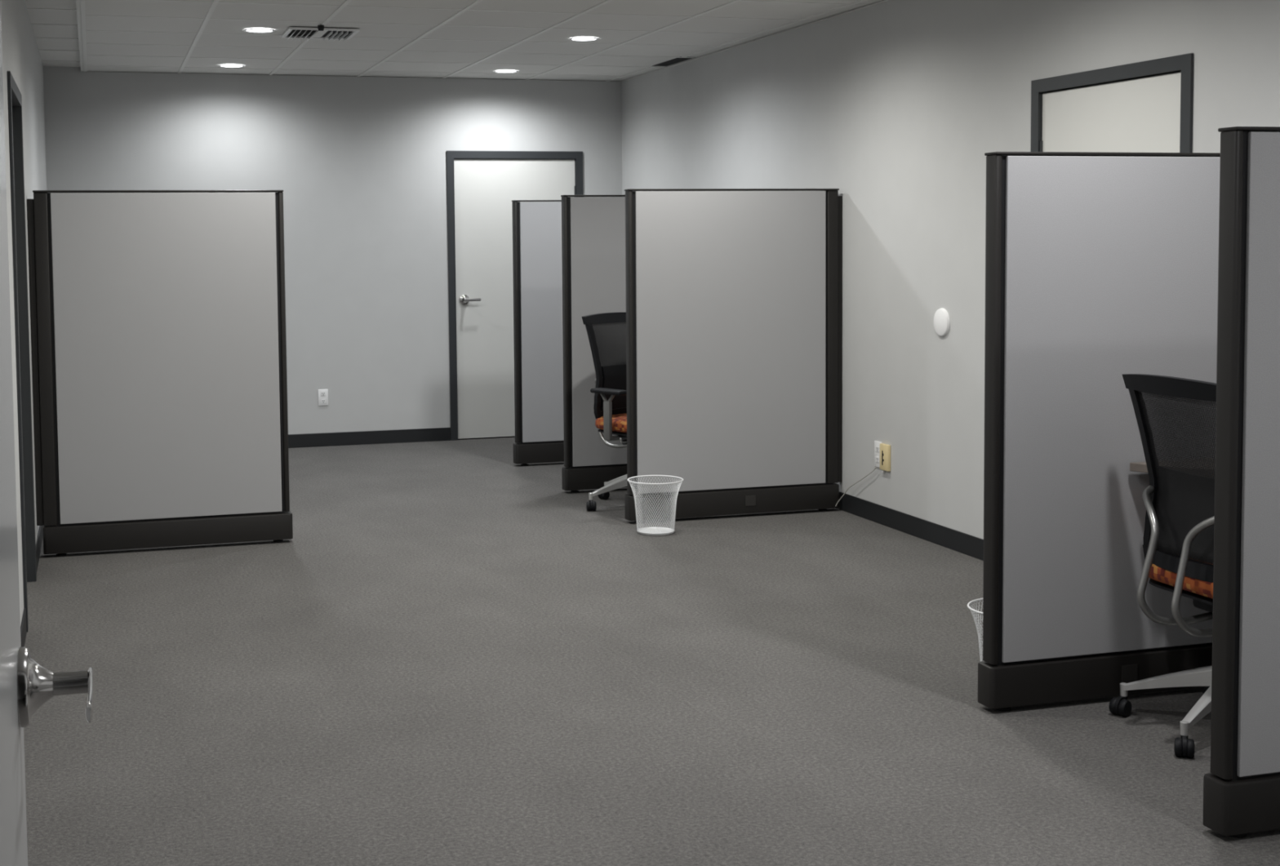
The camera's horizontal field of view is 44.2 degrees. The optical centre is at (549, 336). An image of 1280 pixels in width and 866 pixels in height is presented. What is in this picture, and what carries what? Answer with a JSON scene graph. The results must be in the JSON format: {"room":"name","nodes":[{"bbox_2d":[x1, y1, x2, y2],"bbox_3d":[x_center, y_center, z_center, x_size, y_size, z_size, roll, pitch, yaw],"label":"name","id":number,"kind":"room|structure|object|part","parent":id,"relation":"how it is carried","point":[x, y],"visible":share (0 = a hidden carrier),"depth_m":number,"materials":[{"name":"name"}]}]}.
{"room":"open-plan office","nodes":[
{"label":"open-plan office","id":0,"kind":"room"},
{"bbox_2d":[0,0,46,625],"bbox_3d":[-2.071,-0.258,5.809,0.140,2.890,10.961,-2,4,-16],"label":"wall","id":1,"kind":"structure","parent":0,"point":[21,57],"depth_m":7.45,"materials":[{"name":"paint"}]},
{"bbox_2d":[7,71,36,631],"bbox_3d":[-2.279,0.043,6.598,0.142,2.194,1.022,-2,4,-16],"label":"door","id":2,"kind":"structure","parent":1,"relation":"in","point":[15,97],"depth_m":7.02,"materials":[{"name":"grey paint"}]},
{"bbox_2d":[20,525,43,647],"bbox_3d":[-2.000,1.129,5.970,0.008,0.100,10.832,-2,4,-16],"label":"baseboard","id":3,"kind":"structure","parent":1,"relation":"attached to","point":[38,544],"depth_m":7.28,"materials":[{"name":"black plastic"}]},
{"bbox_2d":[43,66,622,434],"bbox_3d":[-1.498,-0.635,11.742,4.553,2.890,0.140,-2,4,-16],"label":"wall","id":4,"kind":"structure","parent":0,"point":[359,164],"depth_m":11.67,"materials":[{"name":"paint"}]},
{"bbox_2d":[318,389,328,405],"bbox_3d":[-1.680,0.452,11.676,0.074,0.122,0.010,-2,4,-16],"label":"wall outlet","id":5,"kind":"object","parent":4,"relation":"attached to","point":[322,393],"visible":1,"depth_m":11.67,"materials":[{"name":"white plastic"}]},
{"bbox_2d":[320,391,325,395],"bbox_3d":[-1.679,0.424,11.671,0.034,0.030,0.002,-2,4,-16],"label":"socket","id":6,"kind":"object","parent":5,"relation":"attached to","point":[322,393],"depth_m":11.67,"materials":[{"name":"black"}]},
{"bbox_2d":[320,399,325,403],"bbox_3d":[-1.678,0.480,11.675,0.034,0.030,0.002,-2,4,-16],"label":"socket","id":7,"kind":"object","parent":5,"relation":"attached to","point":[322,401],"depth_m":11.67,"materials":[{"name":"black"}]},
{"bbox_2d":[288,427,450,448],"bbox_3d":[-1.467,0.761,11.757,4.264,0.100,0.008,-2,4,-16],"label":"baseboard","id":8,"kind":"structure","parent":4,"relation":"attached to","point":[398,436],"depth_m":11.79,"materials":[{"name":"black plastic"}]},
{"bbox_2d":[80,0,867,81],"bbox_3d":[0.099,-1.614,6.420,3.896,0.005,10.840,-2,4,-16],"label":"grid","id":9,"kind":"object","parent":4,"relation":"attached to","point":[215,2],"depth_m":9.24,"materials":[{"name":"white metal"}]},
{"bbox_2d":[446,151,582,440],"bbox_3d":[-0.255,-0.322,12.077,1.074,2.194,0.187,-2,4,-16],"label":"door","id":10,"kind":"structure","parent":4,"relation":"in","point":[482,186],"depth_m":11.99,"materials":[{"name":"grey paint"}]},
{"bbox_3d":[-0.600,-0.280,11.919,0.156,0.080,0.073,-2,4,-16],"label":"handle","id":11,"kind":"part","parent":10,"relation":"part of","materials":[{"name":"silver metal"}]},
{"bbox_2d":[24,0,884,81],"bbox_3d":[0.034,-1.655,6.337,4.273,0.090,10.961,-2,4,-16],"label":"ceiling","id":12,"kind":"structure","parent":0,"point":[750,10],"depth_m":9.26,"materials":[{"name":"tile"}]},
{"bbox_2d":[217,64,244,67],"bbox_3d":[-2.184,-1.860,10.801,0.184,0.004,0.184,-2,4,-16],"label":"recessed light","id":13,"kind":"object","parent":12,"relation":"in","point":[222,65],"visible":1,"depth_m":10.81,"materials":[{"name":"white plastic"}]},
{"bbox_2d":[243,28,275,33],"bbox_3d":[-1.661,-1.752,8.999,0.184,0.004,0.184,-2,4,-16],"label":"recessed light","id":14,"kind":"object","parent":12,"relation":"in","point":[248,30],"visible":1,"depth_m":9.00,"materials":[{"name":"white plastic"}]},
{"bbox_2d":[281,26,359,41],"bbox_3d":[-1.327,-1.749,9.106,0.400,0.030,0.400,-2,4,-16],"label":"ceiling vent","id":15,"kind":"object","parent":12,"relation":"in","point":[293,33],"visible":0.96,"depth_m":9.08,"materials":[{"name":"white plastic"}]},
{"bbox_2d":[317,25,324,31],"bbox_3d":[-1.280,-1.731,8.808,0.036,0.028,0.036,-2,4,-16],"label":"cap","id":16,"kind":"object","parent":12,"relation":"attached to","point":[321,28],"visible":1,"depth_m":8.80,"materials":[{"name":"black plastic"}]},
{"bbox_2d":[493,70,518,73],"bbox_3d":[-0.312,-1.913,11.342,0.184,0.004,0.184,-2,4,-16],"label":"recessed light","id":17,"kind":"object","parent":12,"relation":"in","point":[498,71],"visible":1,"depth_m":11.34,"materials":[{"name":"white plastic"}]},
{"bbox_2d":[568,37,599,41],"bbox_3d":[0.212,-1.806,9.540,0.184,0.004,0.184,-2,4,-16],"label":"recessed light","id":18,"kind":"object","parent":12,"relation":"in","point":[575,39],"visible":1,"depth_m":9.55,"materials":[{"name":"white plastic"}]},
{"bbox_2d":[652,57,694,66],"bbox_3d":[0.858,-1.923,10.868,0.114,0.040,0.579,-2,4,-16],"label":"return air slot","id":19,"kind":"object","parent":12,"relation":"attached to","point":[676,60],"visible":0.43,"depth_m":10.87,"materials":[{"name":"black metal"}]},
{"bbox_2d":[23,435,1279,865],"bbox_3d":[0.423,1.248,5.278,5.273,0.100,14.141,-2,4,-16],"label":"floor","id":20,"kind":"structure","parent":0,"point":[448,658],"depth_m":5.15,"materials":[{"name":"grey carpet"}]},
{"bbox_2d":[26,190,293,556],"bbox_3d":[-1.915,0.170,7.797,1.236,1.785,0.092,-2,4,-16],"label":"wall","id":21,"kind":"structure","parent":20,"relation":"on","point":[157,317],"depth_m":7.76,"materials":[{"name":"grey fabric"}]},
{"bbox_3d":[-2.449,0.112,7.638,0.064,1.618,0.060,-2,4,-16],"label":"wall post","id":22,"kind":"part","parent":21,"relation":"part of","materials":[{"name":"brown metal"}]},
{"bbox_3d":[-1.346,0.080,7.957,0.025,1.618,0.062,-2,4,-16],"label":"post","id":23,"kind":"part","parent":21,"relation":"part of","materials":[{"name":"brown metal"}]},
{"bbox_2d":[511,200,564,466],"bbox_3d":[0.373,-0.037,10.708,1.284,1.785,0.092,-2,4,-16],"label":"wall","id":24,"kind":"structure","parent":20,"relation":"on","point":[537,268],"depth_m":10.54,"materials":[{"name":"grey fabric"}]},
{"bbox_3d":[-0.221,-0.093,10.532,0.025,1.618,0.062,-2,4,-16],"label":"post","id":25,"kind":"part","parent":24,"relation":"part of","materials":[{"name":"brown metal"}]},
{"bbox_2d":[560,195,626,493],"bbox_3d":[0.698,0.031,9.571,1.294,1.785,0.092,-2,4,-16],"label":"wall","id":26,"kind":"structure","parent":20,"relation":"on","point":[593,226],"depth_m":9.40,"materials":[{"name":"grey fabric"}]},
{"bbox_3d":[0.100,-0.025,9.393,0.025,1.618,0.062,-2,4,-16],"label":"post","id":27,"kind":"part","parent":26,"relation":"part of","materials":[{"name":"brown metal"}]},
{"bbox_2d":[582,311,626,511],"bbox_3d":[0.532,0.417,8.938,0.739,1.097,0.684,-4,5,-40],"label":"office chair","id":28,"kind":"object","parent":20,"relation":"on","point":[610,406],"visible":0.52,"depth_m":8.93,"materials":[{"name":"black plastic"}]},
{"bbox_3d":[0.408,0.161,9.060,0.522,0.597,0.141,-4,5,-40],"label":"backrest frame","id":29,"kind":"part","parent":28,"relation":"part of","materials":[{"name":"black plastic"}]},
{"bbox_3d":[0.337,0.304,8.712,0.084,0.025,0.250,-4,5,-40],"label":"armrest","id":30,"kind":"part","parent":28,"relation":"part of","materials":[{"name":"black plastic"}]},
{"bbox_2d":[595,413,626,433],"bbox_3d":[0.559,0.491,8.905,0.500,0.088,0.477,-4,5,-40],"label":"seat cushion","id":31,"kind":"object","parent":28,"relation":"on","point":[619,420],"depth_m":8.80,"materials":[{"name":"orange fabric"}]},
{"bbox_3d":[0.403,0.444,8.801,0.228,0.276,0.115,-4,5,-40],"label":"arm post","id":32,"kind":"part","parent":28,"relation":"part of","materials":[{"name":"grey"}]},
{"bbox_3d":[0.425,0.828,9.093,0.050,0.140,0.313,-4,5,-39],"label":"leg","id":33,"kind":"part","parent":28,"relation":"part of","materials":[{"name":"silver metal"}]},
{"bbox_3d":[0.445,0.576,8.807,0.026,0.040,0.173,2,5,40],"label":"height lever","id":34,"kind":"part","parent":28,"relation":"part of","materials":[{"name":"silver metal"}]},
{"bbox_2d":[626,475,683,535],"bbox_3d":[0.552,0.876,8.140,0.291,0.278,0.291,-2,4,-16],"label":"wastebasket","id":35,"kind":"object","parent":20,"relation":"on","point":[653,531],"visible":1,"depth_m":8.12,"materials":[{"name":"white"}]},
{"bbox_3d":[0.553,1.010,8.148,0.195,0.011,0.195,-2,4,-16],"label":"dish","id":36,"kind":"part","parent":35,"relation":"part of","materials":[{"name":"white metal"}]},
{"bbox_2d":[624,188,842,523],"bbox_3d":[1.014,0.092,8.541,1.262,1.785,0.094,-2,4,-16],"label":"wall","id":37,"kind":"structure","parent":20,"relation":"on","point":[734,296],"depth_m":8.50,"materials":[{"name":"grey fabric"}]},
{"bbox_3d":[0.430,0.036,8.370,0.025,1.618,0.062,-2,4,-16],"label":"post","id":38,"kind":"part","parent":37,"relation":"part of","materials":[{"name":"brown metal"}]},
{"bbox_3d":[1.558,0.003,8.695,0.064,1.618,0.060,-2,4,-16],"label":"wall post","id":39,"kind":"part","parent":37,"relation":"part of","materials":[{"name":"brown metal"}]},
{"bbox_2d":[967,598,983,661],"bbox_3d":[1.555,1.045,5.281,0.291,0.278,0.291,-2,4,-16],"label":"wastebasket","id":40,"kind":"object","parent":20,"relation":"on","point":[980,647],"visible":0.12,"depth_m":5.29,"materials":[{"name":"white"}]},
{"bbox_2d":[977,151,1220,711],"bbox_3d":[1.994,0.294,5.163,1.266,1.785,0.094,-2,4,-16],"label":"wall","id":41,"kind":"structure","parent":20,"relation":"on","point":[1101,268],"depth_m":5.05,"materials":[{"name":"grey fabric"}]},
{"bbox_3d":[1.408,0.237,4.991,0.025,1.618,0.062,-2,4,-16],"label":"post","id":42,"kind":"part","parent":41,"relation":"part of","materials":[{"name":"brown metal"}]},
{"bbox_2d":[1109,373,1216,758],"bbox_3d":[2.123,0.661,4.778,0.729,1.097,0.695,-2,4,-16],"label":"office chair","id":43,"kind":"object","parent":20,"relation":"on","point":[1178,546],"visible":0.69,"depth_m":4.75,"materials":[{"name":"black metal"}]},
{"bbox_3d":[1.949,1.074,4.911,0.314,0.140,0.050,2,4,31],"label":"leg","id":44,"kind":"part","parent":43,"relation":"part of","materials":[{"name":"silver metal"}]},
{"bbox_3d":[1.909,0.417,4.712,0.141,0.597,0.522,-2,4,-16],"label":"backrest frame","id":45,"kind":"part","parent":43,"relation":"part of","materials":[{"name":"black plastic"}]},
{"bbox_2d":[1148,554,1213,599],"bbox_3d":[2.132,0.732,4.796,0.477,0.088,0.500,-2,4,-16],"label":"seat cushion","id":46,"kind":"object","parent":43,"relation":"on","point":[1198,579],"depth_m":4.73,"materials":[{"name":"orange fabric"}]},
{"bbox_3d":[1.968,1.088,4.686,0.314,0.140,0.050,-4,5,-41],"label":"leg","id":47,"kind":"part","parent":43,"relation":"part of","materials":[{"name":"silver metal"}]},
{"bbox_2d":[1129,457,1215,476],"bbox_3d":[2.383,0.818,4.736,0.749,0.785,1.000,-2,4,-16],"label":"countertop","id":48,"kind":"structure","parent":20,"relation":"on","point":[1141,467],"depth_m":5.07,"materials":[{"name":"laminate"}]},
{"bbox_2d":[1202,126,1279,837],"bbox_3d":[2.289,0.358,4.096,1.294,1.785,0.092,-2,4,-16],"label":"wall","id":49,"kind":"structure","parent":20,"relation":"on","point":[1242,788],"depth_m":3.91,"materials":[{"name":"grey fabric"}]},
{"bbox_3d":[1.690,0.301,3.919,0.025,1.618,0.062,-2,4,-16],"label":"post","id":50,"kind":"part","parent":49,"relation":"part of","materials":[{"name":"brown metal"}]},
{"bbox_3d":[2.279,0.339,4.092,1.197,1.723,0.044,-2,4,-16],"label":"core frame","id":51,"kind":"part","parent":49,"relation":"part of","materials":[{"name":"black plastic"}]},
{"bbox_3d":[2.269,0.287,4.057,1.133,1.612,0.012,-2,4,-16],"label":"fabric panel","id":52,"kind":"part","parent":49,"relation":"part of","materials":[{"name":"grey fabric"}]},
{"bbox_2d":[621,0,1279,539],"bbox_3d":[2.167,-0.379,7.033,0.140,2.890,10.961,-2,4,-16],"label":"wall","id":53,"kind":"structure","parent":0,"point":[897,107],"depth_m":7.91,"materials":[{"name":"paint"}]},
{"bbox_2d":[75,0,889,82],"bbox_3d":[0.139,-1.626,6.431,4.020,0.030,10.840,-2,4,-16],"label":"trim","id":54,"kind":"structure","parent":53,"relation":"attached to","point":[77,2],"depth_m":10.13,"materials":[{"name":"white"}]},
{"bbox_2d":[835,466,876,506],"bbox_3d":[1.670,0.815,8.517,0.025,0.275,0.399,-2,4,-22],"label":"power cord","id":55,"kind":"object","parent":53,"relation":"attached to","point":[876,467],"visible":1,"depth_m":8.55,"materials":[{"name":"grey plastic"}]},
{"bbox_2d":[874,440,882,467],"bbox_3d":[1.744,0.624,8.327,0.010,0.138,0.080,-2,4,-16],"label":"wall outlet","id":56,"kind":"object","parent":53,"relation":"attached to","point":[877,444],"visible":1,"depth_m":8.33,"materials":[{"name":"white plastic"}]},
{"bbox_2d":[880,443,890,472],"bbox_3d":[1.763,0.640,8.242,0.021,0.153,0.088,-2,4,-16],"label":"outlet plate","id":57,"kind":"object","parent":53,"relation":"attached to","point":[885,449],"visible":1,"depth_m":8.22,"materials":[{"name":"beige plastic"}]},
{"bbox_2d":[835,491,983,560],"bbox_3d":[2.095,1.012,7.153,0.008,0.100,10.832,-2,4,-16],"label":"baseboard","id":58,"kind":"structure","parent":53,"relation":"attached to","point":[956,540],"depth_m":7.97,"materials":[{"name":"black plastic"}]},
{"bbox_2d":[933,307,950,336],"bbox_3d":[1.913,-0.070,7.663,0.016,0.140,0.140,-2,4,-16],"label":"disc","id":59,"kind":"object","parent":53,"relation":"attached to","point":[941,322],"visible":1,"depth_m":7.64,"materials":[{"name":"white plastic"}]},
{"bbox_2d":[1030,53,1193,152],"bbox_3d":[2.302,0.004,6.448,0.187,2.194,1.043,-2,4,-16],"label":"door","id":60,"kind":"structure","parent":53,"relation":"in","point":[1144,106],"depth_m":6.31,"materials":[{"name":"grey paint"}]},
{"bbox_3d":[1.559,-0.008,1.224,4.273,2.890,0.119,-2,4,-16],"label":"wall","id":61,"kind":"structure","parent":0,"visible":0},
{"bbox_2d":[0,2,94,865],"bbox_3d":[-0.414,0.388,1.219,0.118,2.126,0.916,-2,4,-16],"label":"door","id":62,"kind":"structure","parent":61,"relation":"in","point":[25,685],"depth_m":1.52,"materials":[{"name":"grey paint"}]},
{"bbox_3d":[-0.490,0.356,1.562,0.073,0.080,0.156,-2,4,-16],"label":"handle","id":63,"kind":"part","parent":62,"relation":"part of","materials":[{"name":"silver metal"}]}
]}

